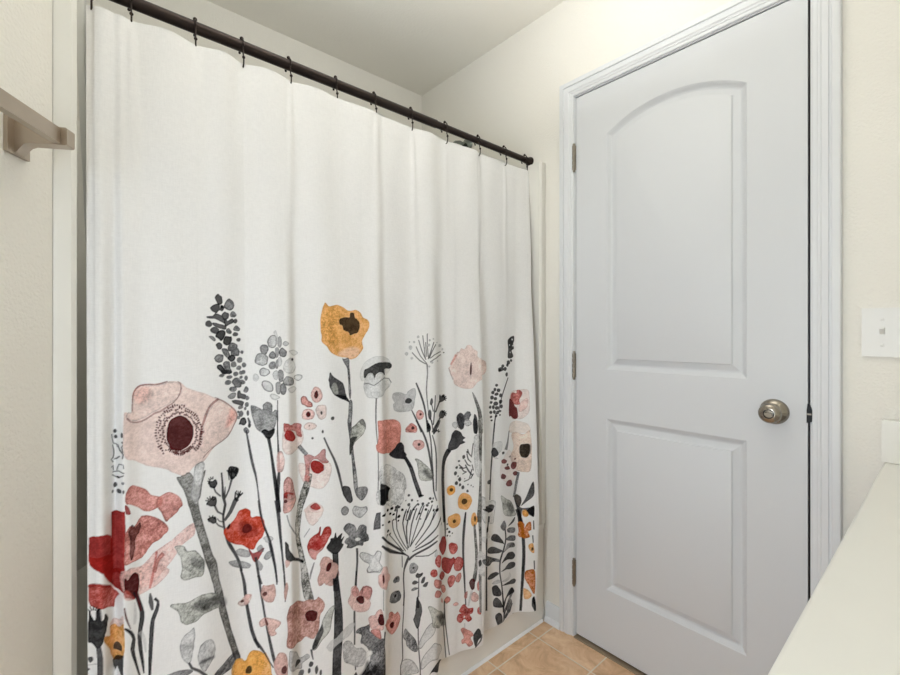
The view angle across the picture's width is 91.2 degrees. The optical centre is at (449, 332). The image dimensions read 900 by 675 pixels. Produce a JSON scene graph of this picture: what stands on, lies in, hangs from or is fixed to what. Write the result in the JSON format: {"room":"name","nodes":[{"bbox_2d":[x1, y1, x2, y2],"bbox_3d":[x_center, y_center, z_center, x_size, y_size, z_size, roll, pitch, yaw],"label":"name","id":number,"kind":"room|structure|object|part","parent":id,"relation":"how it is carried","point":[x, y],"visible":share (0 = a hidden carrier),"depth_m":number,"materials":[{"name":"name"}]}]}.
{"room":"bathroom","nodes":[
{"label":"bathroom","id":0,"kind":"room"},
{"bbox_2d":[0,0,52,674],"bbox_3d":[-0.918,-0.069,0.729,0.414,2.430,1.532,0,0,-18],"label":"wall","id":1,"kind":"structure","parent":0,"point":[26,26],"depth_m":0.74,"materials":[{"name":"beige paint"}]},
{"bbox_2d":[0,88,74,161],"bbox_3d":[-0.622,-0.322,0.480,0.080,0.068,0.548,0,0,-11],"label":"towel bar","id":2,"kind":"object","parent":1,"relation":"attached to","point":[25,130],"visible":1,"depth_m":0.70,"materials":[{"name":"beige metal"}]},
{"bbox_2d":[77,0,421,129],"bbox_3d":[-0.780,-0.069,1.910,1.576,2.430,0.100,0,0,-41],"label":"wall","id":3,"kind":"structure","parent":0,"point":[207,13],"depth_m":1.88,"materials":[{"name":"beige paint"}]},
{"bbox_2d":[207,0,564,95],"bbox_3d":[0.043,-1.314,1.023,3.000,0.060,2.600,0,0,-41],"label":"ceiling","id":4,"kind":"structure","parent":0,"point":[415,46],"depth_m":1.85,"materials":[{"name":"paint"}]},
{"bbox_2d":[468,620,634,674],"bbox_3d":[0.043,1.176,1.023,3.000,0.060,2.600,0,0,-41],"label":"floor","id":5,"kind":"structure","parent":0,"point":[544,650],"depth_m":1.55,"materials":[{"name":"tile"}]},
{"bbox_2d":[77,523,544,674],"bbox_3d":[-0.439,0.954,1.595,1.471,0.385,0.815,0,0,-41],"label":"bathtub","id":6,"kind":"object","parent":5,"relation":"on","point":[494,638],"visible":0.13,"depth_m":1.52,"materials":[{"name":"ceramic"}]},
{"bbox_2d":[53,0,544,674],"bbox_3d":[-0.438,0.041,1.595,1.471,1.440,0.816,0,0,-41],"label":"tub surround","id":7,"kind":"object","parent":6,"relation":"on","point":[69,245],"visible":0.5,"depth_m":0.82,"materials":[{"name":"white plastic"}]},
{"bbox_3d":[-0.967,0.041,1.135,0.070,1.440,0.816,0,0,-41],"label":"panel","id":8,"kind":"part","parent":7,"relation":"part of","materials":[{"name":"white plastic"}]},
{"bbox_2d":[109,0,533,165],"bbox_3d":[-0.224,-0.710,1.347,1.474,0.038,0.038,0,0,-41],"label":"shower rod","id":9,"kind":"object","parent":7,"relation":"attached to","point":[145,7],"visible":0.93,"depth_m":1.17,"materials":[{"name":"brown metal"}]},
{"bbox_2d":[127,0,133,21],"bbox_3d":[-0.685,-0.690,0.944,0.009,0.083,0.039,0,0,-45],"label":"curtain hook","id":10,"kind":"object","parent":9,"relation":"hanging from","point":[128,9],"visible":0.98,"depth_m":0.93,"materials":[{"name":"brown metal"}]},
{"bbox_2d":[193,17,197,45],"bbox_3d":[-0.592,-0.690,1.024,0.009,0.083,0.039,0,0,-35],"label":"curtain hook","id":11,"kind":"object","parent":9,"relation":"hanging from","point":[194,18],"visible":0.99,"depth_m":1.01,"materials":[{"name":"brown metal"}]},
{"bbox_2d":[238,36,244,67],"bbox_3d":[-0.516,-0.690,1.091,0.009,0.083,0.039,0,0,-44],"label":"curtain hook","id":12,"kind":"object","parent":9,"relation":"hanging from","point":[241,37],"visible":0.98,"depth_m":1.08,"materials":[{"name":"brown metal"}]},
{"bbox_2d":[284,56,292,83],"bbox_3d":[-0.428,-0.690,1.167,0.039,0.083,0.009,0,0,41],"label":"curtain hook","id":13,"kind":"object","parent":9,"relation":"hanging from","point":[288,57],"visible":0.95,"depth_m":1.16,"materials":[{"name":"brown metal"}]},
{"bbox_2d":[77,0,505,264],"bbox_3d":[-0.244,0.018,1.358,1.383,1.416,0.054,0,0,-41],"label":"liner","id":14,"kind":"object","parent":9,"relation":"hanging from","point":[81,4],"visible":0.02,"depth_m":0.89,"materials":[{"name":"plastic"}]},
{"bbox_2d":[86,5,538,674],"bbox_3d":[-0.170,0.191,1.300,1.390,1.701,0.131,0,0,-41],"label":"shower curtain","id":15,"kind":"object","parent":9,"relation":"hanging from","point":[312,427],"visible":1,"depth_m":1.10,"materials":[{"name":"fabric"}]},
{"bbox_2d":[333,75,338,97],"bbox_3d":[-0.327,-0.690,1.255,0.009,0.083,0.039,0,0,-36],"label":"curtain hook","id":16,"kind":"object","parent":9,"relation":"hanging from","point":[335,76],"visible":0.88,"depth_m":1.24,"materials":[{"name":"brown metal"}]},
{"bbox_2d":[370,91,377,112],"bbox_3d":[-0.232,-0.690,1.337,0.009,0.083,0.039,0,0,-43],"label":"curtain hook","id":17,"kind":"object","parent":9,"relation":"hanging from","point":[373,92],"visible":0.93,"depth_m":1.33,"materials":[{"name":"brown metal"}]},
{"bbox_2d":[408,107,413,129],"bbox_3d":[-0.128,-0.690,1.428,0.009,0.083,0.039,0,0,-33],"label":"curtain hook","id":18,"kind":"object","parent":9,"relation":"hanging from","point":[412,122],"visible":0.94,"depth_m":1.42,"materials":[{"name":"brown metal"}]},
{"bbox_2d":[441,121,448,143],"bbox_3d":[-0.019,-0.690,1.523,0.039,0.083,0.009,0,0,44],"label":"curtain hook","id":19,"kind":"object","parent":9,"relation":"hanging from","point":[444,122],"visible":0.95,"depth_m":1.51,"materials":[{"name":"brown metal"}]},
{"bbox_2d":[474,134,480,155],"bbox_3d":[0.101,-0.690,1.628,0.009,0.083,0.038,0,0,-38],"label":"curtain hook","id":20,"kind":"object","parent":9,"relation":"hanging from","point":[477,135],"visible":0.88,"depth_m":1.62,"materials":[{"name":"brown metal"}]},
{"bbox_3d":[0.090,0.041,2.055,0.070,1.440,0.816,0,0,-41],"label":"panel","id":21,"kind":"part","parent":7,"relation":"part of","materials":[{"name":"white plastic"}]},
{"bbox_2d":[461,619,542,674],"bbox_3d":[-0.177,1.142,1.277,1.447,0.008,0.008,0,0,-41],"label":"caulk","id":22,"kind":"structure","parent":5,"relation":"on","point":[539,622],"depth_m":1.59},
{"bbox_2d":[574,634,646,674],"bbox_3d":[0.710,1.145,1.411,0.044,0.003,0.696,0,0,-41],"label":"threshold","id":23,"kind":"object","parent":5,"relation":"on","point":[580,638],"visible":0.6,"depth_m":1.56,"materials":[{"name":"wood"}]},
{"bbox_3d":[0.410,0.741,0.149,2.087,0.808,0.562,0,0,-41],"label":"vanity cabinet","id":24,"kind":"object","parent":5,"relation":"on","visible":0},
{"bbox_2d":[768,462,899,674],"bbox_3d":[0.412,0.318,0.141,2.099,0.034,0.552,0,0,-41],"label":"countertop","id":25,"kind":"structure","parent":24,"relation":"on","point":[849,624],"depth_m":0.48,"materials":[{"name":"stone"}]},
{"bbox_2d":[881,419,899,464],"bbox_3d":[1.195,0.252,0.825,0.020,0.097,0.555,0,0,-41],"label":"side splash","id":26,"kind":"object","parent":25,"relation":"on","point":[890,429],"visible":1,"depth_m":1.02,"materials":[{"name":"stone"}]},
{"bbox_2d":[422,0,899,608],"bbox_3d":[0.660,-0.069,1.544,0.115,2.430,2.544,0,0,-41],"label":"wall","id":27,"kind":"structure","parent":0,"point":[508,96],"depth_m":1.45,"materials":[{"name":"beige paint"}]},
{"bbox_2d":[453,140,471,147],"bbox_3d":[0.013,-0.854,2.058,0.185,0.162,0.074,0,0,-41],"label":"shower fixture","id":28,"kind":"object","parent":27,"relation":"attached to","point":[465,143],"visible":0.26,"depth_m":2.10,"materials":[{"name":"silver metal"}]},
{"bbox_3d":[0.032,-0.871,2.075,0.127,0.078,0.017,0,0,-41],"label":"shower arm","id":29,"kind":"part","parent":28,"relation":"part of","materials":[{"name":"silver metal"}]},
{"bbox_2d":[544,601,558,629],"bbox_3d":[0.404,1.109,1.733,0.022,0.074,0.069,0,0,-41],"label":"baseboard","id":30,"kind":"structure","parent":27,"relation":"attached to","point":[551,617],"depth_m":1.73,"materials":[{"name":"white paint"}]},
{"bbox_2d":[572,0,808,674],"bbox_3d":[0.688,0.124,1.401,0.100,2.019,0.702,0,0,-41],"label":"door","id":31,"kind":"structure","parent":27,"relation":"in","point":[690,362],"depth_m":1.34,"materials":[{"name":"white paint"}]},
{"bbox_3d":[0.861,0.214,1.181,0.058,0.052,0.052,0,0,-41],"label":"knob","id":32,"kind":"part","parent":31,"relation":"part of","materials":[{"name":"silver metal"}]},
{"bbox_2d":[559,0,842,635],"bbox_3d":[0.741,0.097,1.436,0.134,2.098,0.822,0,0,-41],"label":"door frame","id":33,"kind":"structure","parent":27,"relation":"attached to","point":[825,406],"depth_m":1.13,"materials":[{"name":"white paint"}]},
{"bbox_3d":[0.930,0.209,1.141,0.005,0.050,0.012,0,0,-41],"label":"strike plate","id":34,"kind":"part","parent":33,"relation":"part of","materials":[{"name":"metal"}]},
{"bbox_2d":[862,307,899,356],"bbox_3d":[1.014,-0.001,1.035,0.018,0.115,0.071,0,0,-41],"label":"light switch","id":35,"kind":"object","parent":27,"relation":"attached to","point":[880,326],"visible":1,"depth_m":1.04,"materials":[{"name":"plastic"}]}
]}

